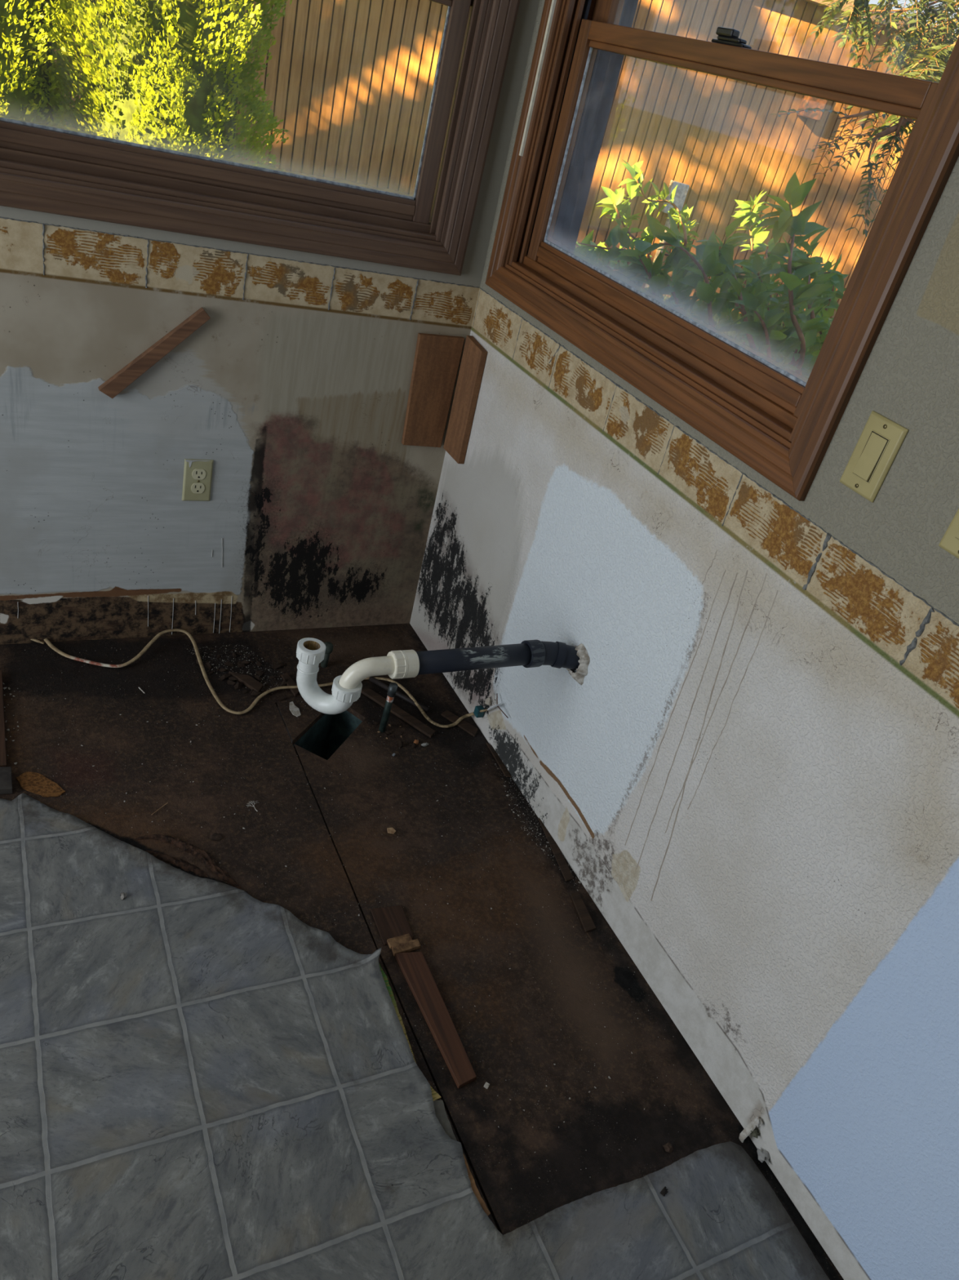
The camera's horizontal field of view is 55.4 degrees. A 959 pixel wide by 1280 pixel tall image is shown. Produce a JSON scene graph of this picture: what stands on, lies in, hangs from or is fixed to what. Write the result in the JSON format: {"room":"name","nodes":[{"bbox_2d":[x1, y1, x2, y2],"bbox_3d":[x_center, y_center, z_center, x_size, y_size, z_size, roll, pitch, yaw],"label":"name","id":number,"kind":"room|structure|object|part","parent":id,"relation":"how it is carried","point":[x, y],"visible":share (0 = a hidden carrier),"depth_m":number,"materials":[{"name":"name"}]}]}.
{"room":"kitchen","nodes":[
{"label":"kitchen","id":0,"kind":"room"},
{"bbox_2d":[0,0,539,644],"bbox_3d":[-1.503,-0.995,1.449,3.535,2.440,0.154,-4,37,-29],"label":"wall","id":1,"kind":"structure","parent":0,"point":[295,384],"depth_m":2.25,"materials":[{"name":"paint"}]},
{"bbox_2d":[97,306,210,398],"bbox_3d":[-0.737,-0.651,2.069,0.232,0.223,0.019,-4,37,-29],"label":"cleat","id":2,"kind":"object","parent":1,"relation":"attached to","point":[115,384],"visible":1,"depth_m":2.06,"materials":[{"name":"brown wood"}]},
{"bbox_2d":[182,458,213,501],"bbox_3d":[-0.709,-0.400,2.297,0.070,0.114,0.008,-4,37,-29],"label":"power outlet","id":3,"kind":"object","parent":1,"relation":"attached to","point":[197,473],"visible":1,"depth_m":2.29,"materials":[{"name":"beige plastic"}]},
{"bbox_2d":[191,483,204,493],"bbox_3d":[-0.712,-0.383,2.306,0.034,0.029,0.002,-4,37,-29],"label":"receptacle","id":4,"kind":"object","parent":3,"relation":"attached to","point":[196,488],"depth_m":2.31,"materials":[{"name":"beige plastic"}]},
{"bbox_2d":[191,468,205,479],"bbox_3d":[-0.703,-0.415,2.286,0.034,0.029,0.002,-4,37,-29],"label":"receptacle","id":5,"kind":"object","parent":3,"relation":"attached to","point":[197,473],"depth_m":2.29,"materials":[{"name":"beige plastic"}]},
{"bbox_2d":[0,0,520,275],"bbox_3d":[-0.472,-1.381,1.781,1.166,1.094,0.218,-4,37,-29],"label":"window","id":6,"kind":"structure","parent":1,"relation":"in","point":[46,169],"depth_m":2.01,"materials":[{"name":"wood"}]},
{"bbox_3d":[-0.565,-0.993,1.980,0.914,0.013,0.026,-4,37,-29],"label":"rail","id":7,"kind":"part","parent":6,"relation":"part of","materials":[{"name":"brown wood"}]},
{"bbox_3d":[-0.560,-1.005,1.968,0.914,0.024,0.032,-4,37,-29],"label":"rail","id":8,"kind":"part","parent":6,"relation":"part of","materials":[{"name":"brown wood"}]},
{"bbox_3d":[-0.557,-1.020,1.962,0.914,0.012,0.027,-4,37,-29],"label":"rail","id":9,"kind":"part","parent":6,"relation":"part of","materials":[{"name":"brown wood"}]},
{"bbox_3d":[-0.570,-0.984,2.005,1.030,0.032,0.072,-4,37,-29],"label":"sill","id":10,"kind":"part","parent":6,"relation":"part of","materials":[{"name":"brown wood"}]},
{"bbox_3d":[-0.551,-0.949,1.976,1.030,0.013,0.028,-4,37,-29],"label":"sill","id":11,"kind":"part","parent":6,"relation":"part of","materials":[{"name":"brown wood"}]},
{"bbox_3d":[-0.551,-0.900,1.981,1.165,0.060,0.018,-4,37,-29],"label":"casing","id":12,"kind":"part","parent":6,"relation":"part of","materials":[{"name":"brown wood"}]},
{"bbox_3d":[-0.464,-1.349,1.753,0.914,0.012,0.025,-4,37,-29],"label":"rail","id":13,"kind":"part","parent":6,"relation":"part of","materials":[{"name":"brown wood"}]},
{"bbox_3d":[0.054,-1.355,1.976,0.060,1.094,0.018,-4,37,-29],"label":"casing","id":14,"kind":"part","parent":6,"relation":"part of","materials":[{"name":"brown wood"}]},
{"bbox_2d":[401,333,464,447],"bbox_3d":[-0.131,-0.659,2.428,0.130,0.305,0.014,-4,37,-29],"label":"board","id":15,"kind":"object","parent":1,"relation":"attached to","point":[437,359],"visible":1,"depth_m":2.42,"materials":[{"name":"brown wood"}]},
{"bbox_2d":[0,623,844,1279],"bbox_3d":[-0.358,0.578,1.843,1.340,0.018,2.100,-4,37,-29],"label":"floor","id":16,"kind":"structure","parent":0,"point":[517,1051],"depth_m":2.00,"materials":[{"name":"brown wood"}]},
{"bbox_2d":[0,670,6,766],"bbox_3d":[-1.138,0.173,2.099,0.079,0.014,0.368,-3,36,-28],"label":"plank","id":17,"kind":"object","parent":16,"relation":"on","point":[2,740],"visible":0.86,"depth_m":2.06,"materials":[{"name":"brown wood"}]},
{"bbox_2d":[0,766,12,794],"bbox_3d":[-1.044,0.299,1.942,0.089,0.016,0.082,-4,37,-29],"label":"plank","id":18,"kind":"object","parent":16,"relation":"on","point":[6,780],"visible":1,"depth_m":1.94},
{"bbox_2d":[30,639,44,644],"bbox_3d":[-1.223,-0.022,2.345,0.202,0.029,0.027,9,32,-12],"label":"electrical cable","id":19,"kind":"object","parent":16,"relation":"on","point":[34,640],"visible":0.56,"depth_m":2.36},
{"bbox_2d":[15,771,65,797],"bbox_3d":[-0.951,0.315,1.973,0.107,0.002,0.053,25,33,15],"label":"fibreboard scab","id":20,"kind":"object","parent":16,"relation":"on","point":[33,782],"visible":1,"depth_m":1.97,"materials":[{"name":"brown wood"}]},
{"bbox_2d":[144,850,208,876],"bbox_3d":[-0.625,0.458,1.891,0.147,0.006,0.024,21,32,9],"label":"rotten board edge","id":21,"kind":"object","parent":16,"relation":"on","point":[178,862],"visible":1,"depth_m":1.89,"materials":[{"name":"brown wood"}]},
{"bbox_2d":[134,834,242,889],"bbox_3d":[-0.591,0.454,1.910,0.271,0.009,0.053,22,32,11],"label":"rotten board edge","id":22,"kind":"object","parent":16,"relation":"on","point":[202,855],"visible":1,"depth_m":1.92,"materials":[{"name":"brown wood"}]},
{"bbox_2d":[204,661,212,669],"bbox_3d":[-0.728,0.067,2.453,0.014,0.012,0.029,-17,44,-41],"label":"fragment","id":23,"kind":"object","parent":16,"relation":"on","point":[208,665],"visible":1,"depth_m":2.45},
{"bbox_2d":[218,667,226,671],"bbox_3d":[-0.690,0.080,2.455,0.023,0.007,0.013,7,33,-14],"label":"fragment","id":24,"kind":"object","parent":16,"relation":"on","point":[224,669],"visible":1,"depth_m":2.45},
{"bbox_2d":[217,673,231,680],"bbox_3d":[-0.679,0.096,2.428,0.018,0.015,0.036,33,35,26],"label":"fragment","id":25,"kind":"object","parent":16,"relation":"on","point":[225,676],"visible":1,"depth_m":2.42,"materials":[{"name":"brown wood"}]},
{"bbox_2d":[226,679,235,684],"bbox_3d":[-0.658,0.112,2.417,0.026,0.009,0.013,18,32,4],"label":"fragment","id":26,"kind":"object","parent":16,"relation":"on","point":[228,682],"visible":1,"depth_m":2.42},
{"bbox_2d":[228,675,238,680],"bbox_3d":[-0.652,0.104,2.432,0.030,0.008,0.018,13,32,-4],"label":"fragment","id":27,"kind":"object","parent":16,"relation":"on","point":[232,678],"visible":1,"depth_m":2.43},
{"bbox_2d":[0,631,474,768],"bbox_3d":[-0.565,0.164,2.383,1.225,0.002,0.580,-4,37,-29],"label":"dark grit","id":28,"kind":"object","parent":16,"relation":"on","point":[397,631],"visible":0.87,"depth_m":2.39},
{"bbox_2d":[192,644,281,693],"bbox_3d":[-0.653,0.070,2.491,0.287,0.002,0.151,32,35,25],"label":"pale grit","id":29,"kind":"object","parent":16,"relation":"on","point":[228,645],"visible":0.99,"depth_m":2.49,"materials":[{"name":"paint"}]},
{"bbox_2d":[234,682,243,689],"bbox_3d":[-0.636,0.118,2.413,0.016,0.014,0.033,19,32,6],"label":"fragment","id":30,"kind":"object","parent":16,"relation":"on","point":[238,685],"visible":1,"depth_m":2.41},
{"bbox_2d":[237,662,245,667],"bbox_3d":[-0.652,0.069,2.489,0.026,0.007,0.021,-16,44,-41],"label":"fragment","id":31,"kind":"object","parent":16,"relation":"on","point":[239,664],"visible":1,"depth_m":2.49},
{"bbox_2d":[228,671,263,692],"bbox_3d":[-0.619,0.108,2.437,0.110,0.010,0.032,30,34,22],"label":"lath","id":32,"kind":"object","parent":16,"relation":"on","point":[251,682],"visible":1,"depth_m":2.43,"materials":[{"name":"brown wood"}]},
{"bbox_2d":[246,800,257,811],"bbox_3d":[-0.515,0.375,2.071,0.029,0.002,0.035,10,32,-10],"label":"root fibres","id":33,"kind":"object","parent":16,"relation":"on","point":[253,801],"visible":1,"depth_m":2.07,"materials":[{"name":"plant"}]},
{"bbox_2d":[250,690,261,696],"bbox_3d":[-0.589,0.140,2.403,0.020,0.009,0.024,36,37,29],"label":"fragment","id":34,"kind":"object","parent":16,"relation":"on","point":[255,693],"visible":1,"depth_m":2.40,"materials":[{"name":"brown wood"}]},
{"bbox_2d":[253,675,262,681],"bbox_3d":[-0.596,0.100,2.459,0.031,0.013,0.015,33,35,25],"label":"fragment","id":35,"kind":"object","parent":16,"relation":"on","point":[257,677],"visible":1,"depth_m":2.45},
{"bbox_2d":[255,661,262,666],"bbox_3d":[-0.609,0.064,2.515,0.016,0.008,0.028,-3,36,-28],"label":"fragment","id":36,"kind":"object","parent":16,"relation":"on","point":[258,664],"visible":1,"depth_m":2.51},
{"bbox_2d":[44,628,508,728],"bbox_3d":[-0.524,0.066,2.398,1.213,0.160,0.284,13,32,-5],"label":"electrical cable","id":37,"kind":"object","parent":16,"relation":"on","point":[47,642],"visible":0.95,"depth_m":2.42,"materials":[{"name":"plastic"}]},
{"bbox_2d":[279,696,286,701],"bbox_3d":[-0.521,0.153,2.415,0.023,0.008,0.012,-14,42,-39],"label":"fragment","id":38,"kind":"object","parent":16,"relation":"on","point":[283,698],"visible":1,"depth_m":2.41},
{"bbox_2d":[280,679,288,686],"bbox_3d":[-0.528,0.112,2.469,0.017,0.014,0.034,19,32,5],"label":"fragment","id":39,"kind":"object","parent":16,"relation":"on","point":[283,683],"visible":1,"depth_m":2.46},
{"bbox_2d":[281,672,299,697],"bbox_3d":[-0.508,0.120,2.470,0.024,0.008,0.098,-9,40,-35],"label":"lath","id":40,"kind":"object","parent":16,"relation":"on","point":[295,691],"visible":0.8,"depth_m":2.47,"materials":[{"name":"brown wood"}]},
{"bbox_2d":[289,701,301,716],"bbox_3d":[-0.484,0.181,2.386,0.025,0.009,0.055,-4,37,-29],"label":"flake","id":41,"kind":"object","parent":16,"relation":"on","point":[294,709],"visible":1,"depth_m":2.38,"materials":[{"name":"paint"}]},
{"bbox_2d":[320,641,333,667],"bbox_3d":[-0.438,0.045,2.563,0.047,0.086,0.031,-4,37,-29],"label":"pipe stub","id":42,"kind":"object","parent":16,"relation":"on","point":[329,646],"visible":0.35,"depth_m":2.55,"materials":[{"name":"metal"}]},
{"bbox_2d":[293,710,362,759],"bbox_3d":[-0.418,0.357,2.451,0.112,0.281,0.248,23,32,12],"label":"duct","id":43,"kind":"object","parent":16,"relation":"in","point":[324,738],"visible":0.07,"depth_m":2.50,"materials":[{"name":"black metal"}]},
{"bbox_2d":[21,637,706,1177],"bbox_3d":[-0.348,0.459,2.018,1.186,0.001,1.645,-4,37,-29],"label":"pale grit","id":44,"kind":"object","parent":16,"relation":"on","point":[331,637],"visible":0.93,"depth_m":2.02,"materials":[{"name":"paint"}]},
{"bbox_2d":[378,682,398,732],"bbox_3d":[-0.239,0.184,2.372,0.024,0.170,0.022,-4,37,-29],"label":"stub","id":45,"kind":"object","parent":16,"relation":"on","point":[393,687],"visible":0.88,"depth_m":2.35,"materials":[{"name":"metal"}]},
{"bbox_2d":[385,729,393,733],"bbox_3d":[-0.239,0.242,2.402,0.023,0.006,0.019,12,32,-6],"label":"fragment","id":46,"kind":"object","parent":16,"relation":"on","point":[388,731],"visible":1,"depth_m":2.40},
{"bbox_2d":[386,827,395,834],"bbox_3d":[-0.204,0.440,2.106,0.020,0.003,0.019,-4,37,-29],"label":"chip","id":47,"kind":"object","parent":16,"relation":"on","point":[390,830],"visible":1,"depth_m":2.11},
{"bbox_2d":[370,905,413,945],"bbox_3d":[-0.180,0.587,1.889,0.071,0.004,0.092,-4,37,-29],"label":"wood strip","id":48,"kind":"object","parent":16,"relation":"on","point":[392,922],"visible":1,"depth_m":1.89,"materials":[{"name":"brown wood"}]},
{"bbox_2d":[360,685,435,737],"bbox_3d":[-0.222,0.194,2.478,0.252,0.008,0.028,30,34,22],"label":"lath","id":49,"kind":"object","parent":16,"relation":"on","point":[415,722],"visible":0.8,"depth_m":2.47,"materials":[{"name":"brown wood"}]},
{"bbox_2d":[368,675,429,712],"bbox_3d":[-0.225,0.151,2.537,0.195,0.018,0.015,27,33,17],"label":"rod","id":50,"kind":"object","parent":16,"relation":"on","point":[371,678],"visible":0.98,"depth_m":2.53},
{"bbox_2d":[386,933,412,949],"bbox_3d":[-0.161,0.611,1.851,0.050,0.008,0.024,-4,37,-29],"label":"wood block","id":51,"kind":"object","parent":16,"relation":"on","point":[404,938],"visible":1,"depth_m":1.85,"materials":[{"name":"brown wood"}]},
{"bbox_2d":[398,741,403,747],"bbox_3d":[-0.203,0.269,2.372,0.014,0.011,0.028,13,32,-4],"label":"fragment","id":52,"kind":"object","parent":16,"relation":"on","point":[401,743],"visible":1,"depth_m":2.37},
{"bbox_2d":[391,938,421,955],"bbox_3d":[-0.148,0.619,1.840,0.060,0.010,0.019,-5,37,-30],"label":"wood block","id":53,"kind":"object","parent":16,"relation":"on","point":[414,944],"visible":1,"depth_m":1.84,"materials":[{"name":"brown wood"}]},
{"bbox_2d":[378,963,440,1101],"bbox_3d":[-0.142,0.719,1.698,0.028,0.003,0.299,-4,37,-29],"label":"old linoleum","id":54,"kind":"object","parent":16,"relation":"on","point":[435,1095],"visible":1,"depth_m":1.72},
{"bbox_2d":[421,742,429,746],"bbox_3d":[-0.143,0.273,2.395,0.012,0.007,0.023,35,37,28],"label":"chip","id":55,"kind":"object","parent":16,"relation":"on","point":[423,744],"visible":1,"depth_m":2.39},
{"bbox_2d":[395,951,476,1088],"bbox_3d":[-0.083,0.710,1.733,0.054,0.011,0.293,-4,37,-29],"label":"wood strip","id":56,"kind":"object","parent":16,"relation":"on","point":[414,966],"visible":1,"depth_m":1.73,"materials":[{"name":"brown wood"}]},
{"bbox_2d":[433,1100,457,1141],"bbox_3d":[-0.062,0.827,1.565,0.024,0.002,0.083,-1,35,-26],"label":"paper","id":57,"kind":"object","parent":16,"relation":"on","point":[440,1112],"visible":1,"depth_m":1.57,"materials":[{"name":"grey paper"}]},
{"bbox_2d":[422,950,481,1081],"bbox_3d":[-0.063,0.712,1.747,0.040,0.002,0.286,-4,37,-29],"label":"red brown grit","id":58,"kind":"object","parent":16,"relation":"on","point":[427,950],"visible":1,"depth_m":1.75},
{"bbox_2d":[440,710,478,736],"bbox_3d":[-0.051,0.227,2.507,0.118,0.006,0.032,31,35,23],"label":"lath","id":59,"kind":"object","parent":16,"relation":"on","point":[468,727],"visible":1,"depth_m":2.50,"materials":[{"name":"brown wood"}]},
{"bbox_2d":[462,1153,490,1215],"bbox_3d":[-0.012,0.887,1.492,0.016,0.003,0.109,-4,37,-29],"label":"wood splinter","id":60,"kind":"object","parent":16,"relation":"on","point":[473,1186],"visible":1,"depth_m":1.48,"materials":[{"name":"brown wood"}]},
{"bbox_2d":[484,1081,489,1088],"bbox_3d":[0.013,0.800,1.640,0.008,0.006,0.008,26,33,16],"label":"cube","id":61,"kind":"object","parent":16,"relation":"on","point":[486,1085],"visible":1,"depth_m":1.64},
{"bbox_2d":[486,742,511,777],"bbox_3d":[0.049,0.316,2.413,0.016,0.005,0.136,-3,36,-28],"label":"lath","id":62,"kind":"object","parent":16,"relation":"on","point":[503,767],"visible":1,"depth_m":2.40,"materials":[{"name":"brown wood"}]},
{"bbox_2d":[495,763,580,890],"bbox_3d":[0.124,0.446,2.248,0.072,0.002,0.452,-4,37,-29],"label":"pale grit","id":63,"kind":"object","parent":16,"relation":"on","point":[495,763],"visible":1,"depth_m":2.24,"materials":[{"name":"paint"}]},
{"bbox_2d":[538,817,573,881],"bbox_3d":[0.183,0.499,2.187,0.023,0.004,0.200,2,34,-21],"label":"lath","id":64,"kind":"object","parent":16,"relation":"on","point":[561,860],"visible":0.81,"depth_m":2.17,"materials":[{"name":"brown wood"}]},
{"bbox_2d":[570,892,595,932],"bbox_3d":[0.232,0.607,2.039,0.028,0.005,0.108,4,34,-19],"label":"lath","id":65,"kind":"object","parent":16,"relation":"on","point":[588,923],"visible":1,"depth_m":2.03,"materials":[{"name":"brown wood"}]},
{"bbox_2d":[662,1142,673,1152],"bbox_3d":[0.337,0.901,1.622,0.018,0.009,0.016,-4,37,-29],"label":"lump","id":66,"kind":"object","parent":16,"relation":"on","point":[668,1148],"visible":1,"depth_m":1.62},
{"bbox_2d":[409,0,958,1279],"bbox_3d":[0.985,0.130,0.795,0.205,2.440,4.440,-4,37,-29],"label":"wall","id":67,"kind":"structure","parent":0,"point":[748,762],"depth_m":1.58,"materials":[{"name":"paint"}]},
{"bbox_2d":[296,637,580,714],"bbox_3d":[-0.066,0.085,1.962,0.656,0.168,0.118,2,34,-22],"label":"trap","id":68,"kind":"object","parent":67,"relation":"attached to","point":[346,689],"visible":1,"depth_m":1.88,"materials":[{"name":"white plastic"}]},
{"bbox_3d":[-0.217,0.070,1.857,0.135,0.083,0.041,-1,35,-25],"label":"trap arm","id":69,"kind":"part","parent":68,"relation":"part of","materials":[{"name":"beige plastic"}]},
{"bbox_2d":[443,335,487,463],"bbox_3d":[-0.038,-0.633,2.420,0.025,0.315,0.102,-4,37,-29],"label":"board","id":70,"kind":"object","parent":67,"relation":"attached to","point":[474,355],"visible":1,"depth_m":2.40,"materials":[{"name":"brown wood"}]},
{"bbox_2d":[473,705,484,717],"bbox_3d":[-0.001,0.194,2.478,0.021,0.026,0.022,-4,37,-29],"label":"clip","id":71,"kind":"object","parent":67,"relation":"attached to","point":[477,713],"visible":0.9,"depth_m":2.47,"materials":[{"name":"teal plastic"}]},
{"bbox_2d":[484,697,491,705],"bbox_3d":[0.025,0.163,2.439,0.018,0.020,0.020,18,32,3],"label":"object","id":72,"kind":"object","parent":67,"relation":"attached to","point":[488,701],"visible":1,"depth_m":2.43,"materials":[{"name":"white plastic"}]},
{"bbox_2d":[485,0,958,501],"bbox_3d":[0.468,-1.008,1.619,0.243,1.097,1.166,-4,37,-29],"label":"window","id":73,"kind":"structure","parent":67,"relation":"in","point":[783,426],"depth_m":1.68,"materials":[{"name":"wood"}]},
{"bbox_3d":[0.148,-1.317,1.962,0.042,1.097,0.060,-4,37,-29],"label":"casing","id":74,"kind":"part","parent":73,"relation":"part of","materials":[{"name":"brown wood"}]},
{"bbox_3d":[0.173,-1.388,1.893,0.032,0.699,0.008,-4,37,-29],"label":"cord","id":75,"kind":"part","parent":73,"relation":"part of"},
{"bbox_3d":[0.312,-1.325,2.008,0.048,1.057,0.024,-4,37,-29],"label":"trim","id":76,"kind":"part","parent":73,"relation":"part of","materials":[{"name":"brown wood"}]},
{"bbox_3d":[0.271,-0.578,1.849,0.018,0.060,1.165,-4,37,-29],"label":"casing","id":77,"kind":"part","parent":73,"relation":"part of","materials":[{"name":"brown wood"}]},
{"bbox_3d":[0.302,-0.614,1.838,0.028,0.013,1.030,-4,37,-29],"label":"sill","id":78,"kind":"part","parent":73,"relation":"part of","materials":[{"name":"brown wood"}]},
{"bbox_3d":[0.346,-0.624,1.856,0.073,0.032,1.030,-4,37,-29],"label":"sill","id":79,"kind":"part","parent":73,"relation":"part of","materials":[{"name":"brown wood"}]},
{"bbox_3d":[0.341,-0.637,1.831,0.026,0.013,0.914,-4,37,-29],"label":"rail","id":80,"kind":"part","parent":73,"relation":"part of","materials":[{"name":"brown wood"}]},
{"bbox_3d":[0.342,-0.651,1.821,0.032,0.024,0.914,-4,37,-29],"label":"rail","id":81,"kind":"part","parent":73,"relation":"part of","materials":[{"name":"brown wood"}]},
{"bbox_3d":[0.347,-0.664,1.813,0.027,0.012,0.914,-4,37,-29],"label":"rail","id":82,"kind":"part","parent":73,"relation":"part of","materials":[{"name":"brown wood"}]},
{"bbox_3d":[0.434,-0.993,1.600,0.025,0.012,0.914,-4,37,-29],"label":"rail","id":83,"kind":"part","parent":73,"relation":"part of","materials":[{"name":"brown wood"}]},
{"bbox_3d":[0.436,-1.011,1.586,0.033,0.033,0.914,-4,37,-29],"label":"rail","id":84,"kind":"part","parent":73,"relation":"part of","materials":[{"name":"brown wood"}]},
{"bbox_3d":[0.615,-0.687,1.182,0.042,1.097,0.060,-4,37,-29],"label":"casing","id":85,"kind":"part","parent":73,"relation":"part of","materials":[{"name":"brown wood"}]},
{"bbox_2d":[739,1115,759,1142],"bbox_3d":[0.489,0.893,1.661,0.018,0.074,0.013,-4,37,-29],"label":"strip","id":86,"kind":"object","parent":67,"relation":"attached to","point":[746,1131],"visible":1,"depth_m":1.66,"materials":[{"name":"paint"}]},
{"bbox_2d":[750,1128,759,1138],"bbox_3d":[0.500,0.891,1.654,0.018,0.012,0.021,-18,45,-42],"label":"crumb","id":87,"kind":"object","parent":67,"relation":"attached to","point":[755,1133],"visible":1,"depth_m":1.65,"materials":[{"name":"grey"}]},
{"bbox_2d":[755,1118,763,1127],"bbox_3d":[0.505,0.866,1.643,0.018,0.008,0.012,-4,37,-29],"label":"crumb","id":88,"kind":"object","parent":67,"relation":"attached to","point":[759,1122],"visible":1,"depth_m":1.64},
{"bbox_2d":[757,1147,770,1164],"bbox_3d":[0.511,0.925,1.639,0.021,0.014,0.026,18,32,4],"label":"crumb","id":89,"kind":"object","parent":67,"relation":"attached to","point":[763,1155],"visible":1,"depth_m":1.64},
{"bbox_2d":[840,410,908,502],"bbox_3d":[0.574,-0.268,1.337,0.011,0.114,0.070,-4,37,-29],"label":"light switch","id":90,"kind":"object","parent":67,"relation":"attached to","point":[882,438],"visible":1,"depth_m":1.33,"materials":[{"name":"beige plastic"}]},
{"bbox_3d":[0.572,-0.268,1.336,0.003,0.069,0.035,-4,37,-29],"label":"rocker frame","id":91,"kind":"part","parent":90,"relation":"part of","materials":[{"name":"beige plastic"}]},
{"bbox_2d":[938,508,958,558],"bbox_3d":[0.656,-0.156,1.200,0.011,0.114,0.070,-4,37,-29],"label":"light switch","id":92,"kind":"object","parent":67,"relation":"attached to","point":[949,542],"visible":1,"depth_m":1.23,"materials":[{"name":"beige plastic"}]},
{"label":"outside","id":93,"kind":"structure","parent":0,"visible":0},
{"bbox_2d":[663,295,820,364],"bbox_3d":[-4.353,-11.563,19.467,70.000,0.200,80.000,-4,37,-29],"label":"ground","id":94,"kind":"structure","parent":93,"point":[818,332],"depth_m":9.34,"materials":[{"name":"soil"}]},
{"bbox_2d":[0,0,96,133],"bbox_3d":[-1.802,-3.274,3.184,1.124,4.524,1.136,20,32,7],"label":"arborvitae","id":95,"kind":"object","parent":94,"relation":"on","point":[22,33],"visible":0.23,"depth_m":3.62,"materials":[{"name":"green plant"}]},
{"bbox_2d":[40,0,292,171],"bbox_3d":[-1.101,-3.094,3.406,1.117,4.324,1.074,35,36,28],"label":"arborvitae","id":96,"kind":"object","parent":94,"relation":"on","point":[168,75],"visible":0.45,"depth_m":3.63,"materials":[{"name":"green plant"}]},
{"bbox_2d":[51,0,958,323],"bbox_3d":[2.505,-5.575,10.237,18.085,2.830,3.260,7,33,-14],"label":"fence","id":97,"kind":"object","parent":94,"relation":"on","point":[350,82],"visible":0.31,"depth_m":8.60,"materials":[{"name":"orange wood"}]},
{"bbox_2d":[573,158,848,382],"bbox_3d":[0.620,-0.724,3.002,0.996,1.574,1.811,14,32,-2],"label":"leafy shrub","id":98,"kind":"object","parent":94,"relation":"on","point":[759,326],"visible":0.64,"depth_m":2.26,"materials":[{"name":"green plant"}]},
{"bbox_2d":[641,288,809,369],"bbox_3d":[1.110,-1.840,6.340,5.181,0.130,5.467,-4,37,-29],"label":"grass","id":99,"kind":"structure","parent":94,"relation":"on","point":[734,332],"depth_m":8.48,"materials":[{"name":"green plant"}]},
{"bbox_2d":[809,0,958,163],"bbox_3d":[3.603,-2.598,5.609,5.738,3.328,2.138,-5,37,-30],"label":"feathery tree","id":100,"kind":"object","parent":94,"relation":"on","point":[942,51],"visible":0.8,"depth_m":4.24,"materials":[{"name":"green plant"}]},
{"bbox_3d":[-0.821,1.269,0.557,3.620,0.019,4.330,-4,37,-29],"label":"floor","id":101,"kind":"structure","parent":0,"visible":0},
{"bbox_2d":[0,792,830,1279],"bbox_3d":[-0.762,1.380,0.357,3.480,0.030,3.833,-4,37,-29],"label":"floor","id":102,"kind":"structure","parent":101,"relation":"on","point":[198,1081],"depth_m":1.51,"materials":[{"name":"tile"}]},
{"bbox_2d":[120,892,127,899],"bbox_3d":[-0.695,0.498,1.784,0.013,0.010,0.017,-4,37,-29],"label":"clod","id":103,"kind":"object","parent":102,"relation":"on","point":[123,895],"visible":1,"depth_m":1.78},
{"bbox_2d":[660,1186,668,1195],"bbox_3d":[0.316,0.936,1.552,0.010,0.005,0.018,34,36,27],"label":"clod","id":104,"kind":"object","parent":102,"relation":"on","point":[664,1192],"visible":1,"depth_m":1.55,"materials":[{"name":"black soil"}]},
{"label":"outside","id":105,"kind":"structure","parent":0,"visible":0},
{"bbox_2d":[769,106,916,237],"bbox_3d":[1.129,-1.469,2.647,0.684,0.512,0.383,-4,37,-29],"label":"overhanging branch","id":106,"kind":"object","parent":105,"point":[902,122],"visible":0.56,"depth_m":2.64,"materials":[{"name":"green plant"}]}
]}

